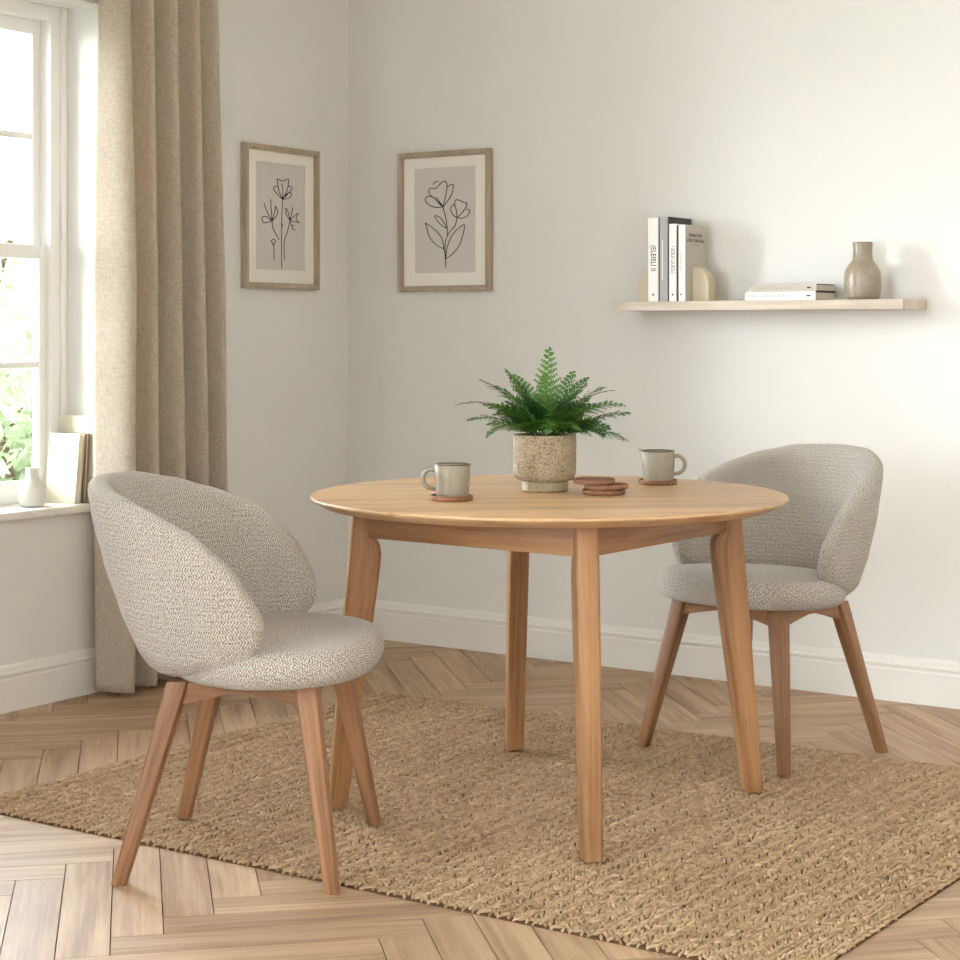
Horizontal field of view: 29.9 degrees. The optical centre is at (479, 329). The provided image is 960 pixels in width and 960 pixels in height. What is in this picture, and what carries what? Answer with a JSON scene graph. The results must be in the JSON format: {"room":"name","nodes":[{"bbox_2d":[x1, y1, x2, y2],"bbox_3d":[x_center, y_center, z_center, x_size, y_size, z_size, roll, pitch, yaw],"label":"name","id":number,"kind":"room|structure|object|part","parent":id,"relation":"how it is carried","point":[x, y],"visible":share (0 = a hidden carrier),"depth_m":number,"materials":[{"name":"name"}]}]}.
{"room":"dining room","nodes":[
{"label":"dining room","id":0,"kind":"room"},
{"bbox_2d":[0,0,347,665],"bbox_3d":[-3.428,-0.219,2.778,0.300,2.950,10.000,0,0,34],"label":"wall","id":1,"kind":"structure","parent":0,"point":[283,64],"depth_m":6.42,"materials":[{"name":"paint"}]},
{"bbox_2d":[0,0,90,521],"bbox_3d":[-1.591,-0.234,5.410,0.270,1.620,1.060,0,0,34],"label":"window","id":2,"kind":"structure","parent":1,"relation":"in","point":[45,27],"depth_m":5.80,"materials":[{"name":"white paint"}]},
{"bbox_3d":[-1.673,-0.614,5.478,0.028,0.770,0.856,0,0,34],"label":"sash","id":3,"kind":"part","parent":2,"relation":"part of","materials":[{"name":"white paint"}]},
{"bbox_3d":[-1.649,0.139,5.461,0.028,0.825,0.856,0,0,34],"label":"sash","id":4,"kind":"part","parent":2,"relation":"part of","materials":[{"name":"white paint"}]},
{"bbox_2d":[19,467,45,506],"bbox_3d":[-1.398,0.490,5.620,0.084,0.121,0.084,0,0,34],"label":"vase","id":5,"kind":"object","parent":2,"relation":"on","point":[32,490],"visible":1,"depth_m":5.59,"materials":[{"name":"white ceramic"}]},
{"bbox_3d":[-1.653,-0.244,5.464,0.097,1.600,0.980,0,0,34],"label":"frame","id":6,"kind":"part","parent":2,"relation":"part of","materials":[{"name":"white paint"}]},
{"bbox_3d":[-1.591,0.564,5.410,0.270,0.025,1.060,0,0,34],"label":"sill","id":7,"kind":"part","parent":2,"relation":"part of","materials":[{"name":"white paint"}]},
{"bbox_2d":[45,433,84,503],"bbox_3d":[-1.326,0.441,5.748,0.137,0.223,0.045,0,0,34],"label":"book","id":8,"kind":"object","parent":2,"relation":"on","point":[66,450],"visible":0.95,"depth_m":5.73,"materials":[{"name":"white paper"}]},
{"bbox_2d":[62,432,89,502],"bbox_3d":[-1.298,0.440,5.761,0.111,0.222,0.028,0,0,34],"label":"book","id":9,"kind":"object","parent":2,"relation":"on","point":[84,485],"visible":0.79,"depth_m":5.73,"materials":[{"name":"brown paper"}]},
{"bbox_2d":[61,415,92,502],"bbox_3d":[-1.291,0.413,5.786,0.151,0.276,0.028,0,0,34],"label":"book","id":10,"kind":"object","parent":2,"relation":"on","point":[69,423],"visible":0.38,"depth_m":5.77,"materials":[{"name":"beige paper"}]},
{"bbox_2d":[0,598,343,713],"bbox_3d":[-2.460,1.085,3.922,0.020,0.142,6.982,0,0,34],"label":"baseboard","id":11,"kind":"structure","parent":1,"relation":"attached to","point":[50,679],"depth_m":5.58,"materials":[{"name":"white paint"}]},
{"bbox_2d":[241,142,319,289],"bbox_3d":[-0.716,-0.404,6.491,0.025,0.512,0.410,0,0,34],"label":"picture frame","id":12,"kind":"object","parent":1,"relation":"attached to","point":[280,186],"visible":1,"depth_m":6.49,"materials":[{"name":"brown wood"}]},
{"bbox_2d":[256,161,304,270],"bbox_3d":[-0.721,-0.408,6.494,0.003,0.395,0.282,0,0,34],"label":"print","id":13,"kind":"object","parent":12,"relation":"attached to","point":[280,185],"depth_m":6.49,"materials":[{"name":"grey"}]},
{"bbox_3d":[-1.553,-1.297,5.173,0.118,0.037,2.370,0,0,34],"label":"curtain rod","id":14,"kind":"object","parent":1,"relation":"attached to","visible":0},
{"bbox_2d":[93,0,226,692],"bbox_3d":[-1.006,-0.093,5.878,0.169,2.462,0.569,0,0,34],"label":"window curtain","id":15,"kind":"object","parent":14,"relation":"hanging from","point":[159,294],"visible":0.73,"depth_m":5.75,"materials":[{"name":"fabric"}]},
{"bbox_2d":[0,640,959,959],"bbox_3d":[-0.103,1.206,2.338,5.700,0.100,7.000,0,0,34],"label":"floor","id":16,"kind":"structure","parent":0,"point":[58,899],"depth_m":3.89,"materials":[{"name":"brown wood"}]},
{"bbox_2d":[0,692,959,959],"bbox_3d":[0.156,1.150,4.453,2.235,0.011,1.737,0,0,34],"label":"rug","id":17,"kind":"object","parent":16,"relation":"on","point":[814,864],"visible":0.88,"depth_m":4.18,"materials":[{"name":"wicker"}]},
{"bbox_2d":[87,471,383,894],"bbox_3d":[-0.535,0.737,3.944,0.643,0.838,0.586,0,0,6],"label":"dining chair","id":18,"kind":"object","parent":17,"relation":"on","point":[216,595],"visible":1,"depth_m":3.76,"materials":[{"name":"fabric"}]},
{"bbox_3d":[-0.690,0.948,3.786,0.173,0.417,0.055,0,0,-19],"label":"leg","id":19,"kind":"part","parent":18,"relation":"part of","materials":[{"name":"brown wood"}]},
{"bbox_3d":[-0.643,0.937,4.162,0.186,0.413,0.057,0,0,42],"label":"leg","id":20,"kind":"part","parent":18,"relation":"part of","materials":[{"name":"brown wood"}]},
{"bbox_3d":[-0.633,0.531,3.958,0.447,0.427,0.586,0,2,7],"label":"backrest","id":21,"kind":"part","parent":18,"relation":"part of","materials":[{"name":"fabric"}]},
{"bbox_3d":[-0.499,0.765,3.783,0.251,0.046,0.022,0,2,7],"label":"seat rail","id":22,"kind":"part","parent":18,"relation":"part of","materials":[{"name":"brown wood"}]},
{"bbox_3d":[-0.444,0.693,3.939,0.461,0.086,0.528,0,2,7],"label":"seat","id":23,"kind":"part","parent":18,"relation":"part of","materials":[{"name":"fabric"}]},
{"bbox_3d":[-0.336,0.948,3.737,0.057,0.417,0.141,0,0,-39],"label":"leg","id":24,"kind":"part","parent":18,"relation":"part of","materials":[{"name":"brown wood"}]},
{"bbox_3d":[-0.290,0.937,4.122,0.058,0.413,0.156,0,0,39],"label":"leg","id":25,"kind":"part","parent":18,"relation":"part of","materials":[{"name":"brown wood"}]},
{"bbox_2d":[310,475,788,862],"bbox_3d":[0.167,0.771,4.397,1.158,0.744,1.158,0,0,-8],"label":"dining table","id":26,"kind":"object","parent":17,"relation":"on","point":[500,515],"visible":0.9,"depth_m":4.24,"materials":[{"name":"brown wood"}]},
{"bbox_3d":[-0.302,0.785,4.330,0.127,0.717,0.052,0,0,-8],"label":"leg","id":27,"kind":"part","parent":26,"relation":"part of","materials":[{"name":"brown wood"}]},
{"bbox_2d":[430,494,472,501],"bbox_3d":[-0.067,0.393,4.221,0.101,0.012,0.101,0,0,-38],"label":"coaster","id":28,"kind":"object","parent":26,"relation":"on","point":[433,497],"visible":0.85,"depth_m":4.18,"materials":[{"name":"brown wood"}]},
{"bbox_2d":[421,462,469,496],"bbox_3d":[-0.075,0.352,4.220,0.108,0.077,0.085,0,0,-23],"label":"mug","id":29,"kind":"object","parent":28,"relation":"on","point":[452,479],"visible":1,"depth_m":4.19,"materials":[{"name":"ceramic"}]},
{"bbox_3d":[-0.120,0.351,4.232,0.038,0.056,0.014,0,0,8],"label":"handle","id":30,"kind":"part","parent":29,"relation":"part of","materials":[{"name":"ceramic"}]},
{"bbox_3d":[0.099,0.785,4.867,0.052,0.717,0.127,0,0,-8],"label":"leg","id":31,"kind":"part","parent":26,"relation":"part of","materials":[{"name":"brown wood"}]},
{"bbox_2d":[455,347,630,492],"bbox_3d":[0.165,0.220,4.465,0.367,0.358,0.361,0,0,40],"label":"potted fern","id":32,"kind":"object","parent":26,"relation":"on","point":[544,462],"visible":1,"depth_m":4.43,"materials":[{"name":"plant"}]},
{"bbox_2d":[513,432,575,492],"bbox_3d":[0.161,0.329,4.474,0.157,0.140,0.157,0,0,34],"label":"pot","id":33,"kind":"object","parent":32,"relation":"attached to","point":[543,463],"depth_m":4.41,"materials":[{"name":"ceramic"}]},
{"bbox_3d":[0.235,0.785,3.928,0.052,0.717,0.127,0,0,-8],"label":"leg","id":34,"kind":"part","parent":26,"relation":"part of","materials":[{"name":"brown wood"}]},
{"bbox_2d":[582,488,624,495],"bbox_3d":[0.301,0.393,4.377,0.105,0.012,0.105,0,0,18],"label":"coaster","id":35,"kind":"object","parent":26,"relation":"on","point":[584,491],"visible":0.76,"depth_m":4.33,"materials":[{"name":"brown wood"}]},
{"bbox_2d":[584,482,628,490],"bbox_3d":[0.307,0.380,4.378,0.108,0.012,0.108,0,0,-38],"label":"coaster","id":36,"kind":"object","parent":35,"relation":"on","point":[617,485],"visible":0.82,"depth_m":4.33,"materials":[{"name":"brown wood"}]},
{"bbox_2d":[573,477,614,484],"bbox_3d":[0.278,0.367,4.384,0.104,0.012,0.104,0,0,0],"label":"coaster","id":37,"kind":"object","parent":36,"relation":"on","point":[577,480],"visible":1,"depth_m":4.35,"materials":[{"name":"brown wood"}]},
{"bbox_2d":[638,478,676,485],"bbox_3d":[0.461,0.393,4.661,0.100,0.012,0.100,0,0,45],"label":"coaster","id":38,"kind":"object","parent":26,"relation":"on","point":[641,481],"visible":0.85,"depth_m":4.62,"materials":[{"name":"brown wood"}]},
{"bbox_2d":[639,449,686,480],"bbox_3d":[0.470,0.349,4.667,0.112,0.082,0.085,0,0,-36],"label":"mug","id":39,"kind":"object","parent":38,"relation":"on","point":[657,464],"visible":1,"depth_m":4.63,"materials":[{"name":"ceramic"}]},
{"bbox_3d":[0.518,0.349,4.667,0.038,0.057,0.014,0,0,-6],"label":"handle","id":40,"kind":"part","parent":39,"relation":"part of","materials":[{"name":"ceramic"}]},
{"bbox_3d":[0.636,0.785,4.465,0.127,0.717,0.052,0,0,-8],"label":"leg","id":41,"kind":"part","parent":26,"relation":"part of","materials":[{"name":"brown wood"}]},
{"bbox_2d":[637,444,887,777],"bbox_3d":[0.812,0.742,4.976,0.653,0.829,0.586,0,0,-44],"label":"dining chair","id":42,"kind":"object","parent":17,"relation":"on","point":[804,556],"visible":0.85,"depth_m":4.92,"materials":[{"name":"fabric"}]},
{"bbox_3d":[0.509,0.937,4.946,0.157,0.413,0.057,0,0,-1],"label":"leg","id":43,"kind":"part","parent":42,"relation":"part of","materials":[{"name":"brown wood"}]},
{"bbox_3d":[0.667,0.756,4.831,0.022,0.046,0.292,2,-2,-45],"label":"seat rail","id":44,"kind":"part","parent":42,"relation":"part of","materials":[{"name":"brown wood"}]},
{"bbox_3d":[0.765,0.948,5.196,0.057,0.419,0.170,0,0,12],"label":"leg","id":45,"kind":"part","parent":42,"relation":"part of","materials":[{"name":"brown wood"}]},
{"bbox_3d":[0.744,0.692,4.908,0.461,0.086,0.528,2,-2,-45],"label":"seat","id":46,"kind":"part","parent":42,"relation":"part of","materials":[{"name":"fabric"}]},
{"bbox_3d":[0.881,0.535,5.045,0.447,0.427,0.586,2,-2,-45],"label":"backrest","id":47,"kind":"part","parent":42,"relation":"part of","materials":[{"name":"fabric"}]},
{"bbox_3d":[0.781,0.937,4.673,0.057,0.413,0.157,0,0,1],"label":"leg","id":48,"kind":"part","parent":42,"relation":"part of","materials":[{"name":"brown wood"}]},
{"bbox_3d":[0.883,0.760,4.816,0.251,0.046,0.022,2,-2,-45],"label":"seat rail","id":49,"kind":"part","parent":42,"relation":"part of","materials":[{"name":"brown wood"}]},
{"bbox_3d":[1.032,0.948,4.928,0.170,0.419,0.057,0,0,-12],"label":"leg","id":50,"kind":"part","parent":42,"relation":"part of","materials":[{"name":"brown wood"}]},
{"bbox_2d":[348,0,959,661],"bbox_3d":[1.874,-0.219,5.347,6.200,2.950,0.200,0,0,34],"label":"wall","id":51,"kind":"structure","parent":0,"point":[796,133],"depth_m":6.08,"materials":[{"name":"paint"}]},
{"bbox_2d":[398,148,492,291],"bbox_3d":[-0.129,-0.397,6.565,0.410,0.512,0.025,0,0,34],"label":"picture frame","id":52,"kind":"object","parent":51,"relation":"attached to","point":[445,198],"visible":1,"depth_m":6.57,"materials":[{"name":"brown wood"}]},
{"bbox_2d":[415,166,474,272],"bbox_3d":[-0.126,-0.401,6.571,0.282,0.395,0.003,0,0,34],"label":"print","id":53,"kind":"object","parent":52,"relation":"attached to","point":[444,195],"depth_m":6.57,"materials":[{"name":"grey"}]},
{"bbox_2d":[373,600,959,708],"bbox_3d":[1.853,1.085,5.228,5.700,0.142,0.020,0,0,34],"label":"baseboard","id":54,"kind":"structure","parent":51,"relation":"attached to","point":[896,678],"depth_m":6.02,"materials":[{"name":"white paint"}]},
{"bbox_2d":[611,299,925,310],"bbox_3d":[0.906,-0.078,5.760,1.007,0.030,0.200,0,0,34],"label":"wall shelf","id":55,"kind":"object","parent":51,"relation":"attached to","point":[853,304],"visible":1,"depth_m":5.63,"materials":[{"name":"brown wood"}]},
{"bbox_2d":[638,269,647,301],"bbox_3d":[0.562,-0.150,5.975,0.060,0.113,0.050,0,0,34],"label":"bookend","id":56,"kind":"object","parent":55,"relation":"on","point":[643,280],"visible":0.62,"depth_m":5.96,"materials":[{"name":"beige stone"}]},
{"bbox_2d":[648,218,658,301],"bbox_3d":[0.605,-0.230,5.949,0.038,0.274,0.136,0,0,34],"label":"book","id":57,"kind":"object","parent":55,"relation":"on","point":[653,223],"visible":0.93,"depth_m":5.89,"materials":[{"name":"white paper"}]},
{"bbox_2d":[659,217,691,300],"bbox_3d":[0.644,-0.231,5.938,0.038,0.276,0.160,0,0,34],"label":"book","id":58,"kind":"object","parent":55,"relation":"on","point":[664,222],"visible":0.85,"depth_m":5.87,"materials":[{"name":"grey paper"}]},
{"bbox_2d":[669,224,693,300],"bbox_3d":[0.667,-0.219,5.913,0.026,0.252,0.146,0,0,34],"label":"book","id":59,"kind":"object","parent":55,"relation":"on","point":[672,227],"visible":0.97,"depth_m":5.85,"materials":[{"name":"white paper"}]},
{"bbox_2d":[677,225,705,300],"bbox_3d":[0.692,-0.217,5.896,0.031,0.247,0.146,0,0,34],"label":"book","id":60,"kind":"object","parent":55,"relation":"on","point":[691,240],"visible":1,"depth_m":5.85,"materials":[{"name":"beige paper"}]},
{"bbox_2d":[692,267,714,300],"bbox_3d":[0.729,-0.150,5.868,0.060,0.113,0.050,0,0,34],"label":"bookend","id":61,"kind":"object","parent":55,"relation":"on","point":[703,281],"visible":0.91,"depth_m":5.85,"materials":[{"name":"beige stone"}]},
{"bbox_2d":[745,291,835,300],"bbox_3d":[0.984,-0.107,5.705,0.240,0.027,0.161,0,0,34],"label":"book","id":62,"kind":"object","parent":55,"relation":"on","point":[790,295],"visible":0.99,"depth_m":5.64,"materials":[{"name":"white paper"}]},
{"bbox_2d":[751,284,834,291],"bbox_3d":[0.991,-0.132,5.696,0.222,0.023,0.146,0,0,34],"label":"book","id":63,"kind":"object","parent":62,"relation":"on","point":[763,287],"visible":0.98,"depth_m":5.64,"materials":[{"name":"white paper"}]},
{"bbox_2d":[844,242,881,299],"bbox_3d":[1.185,-0.182,5.572,0.115,0.178,0.115,0,0,34],"label":"vase","id":64,"kind":"object","parent":55,"relation":"on","point":[862,276],"visible":0.89,"depth_m":5.53,"materials":[{"name":"ceramic"}]},
{"label":"outside","id":65,"kind":"structure","parent":0,"visible":0},
{"bbox_3d":[-6.689,1.831,12.231,15.699,0.150,26.000,0,0,34],"label":"ground","id":66,"kind":"structure","parent":65,"visible":0},
{"bbox_2d":[0,270,32,481],"bbox_3d":[-2.123,0.739,8.794,1.984,2.064,2.359,0,0,34],"label":"shrub","id":67,"kind":"object","parent":66,"relation":"on","point":[14,461],"visible":0.09,"depth_m":8.60,"materials":[{"name":"green plant"}]},
{"bbox_3d":[-2.229,1.013,8.911,0.958,1.517,0.990,0,0,-30],"label":"stem","id":68,"kind":"part","parent":67,"relation":"part of","materials":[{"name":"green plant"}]},
{"bbox_2d":[0,117,32,452],"bbox_3d":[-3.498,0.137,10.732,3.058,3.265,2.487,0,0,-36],"label":"shrub","id":69,"kind":"object","parent":66,"relation":"on","point":[10,220],"visible":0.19,"depth_m":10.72,"materials":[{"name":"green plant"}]},
{"bbox_3d":[-3.391,0.558,11.073,1.582,2.424,0.889,0,0,1],"label":"stem","id":70,"kind":"part","parent":69,"relation":"part of","materials":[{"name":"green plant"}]}
]}

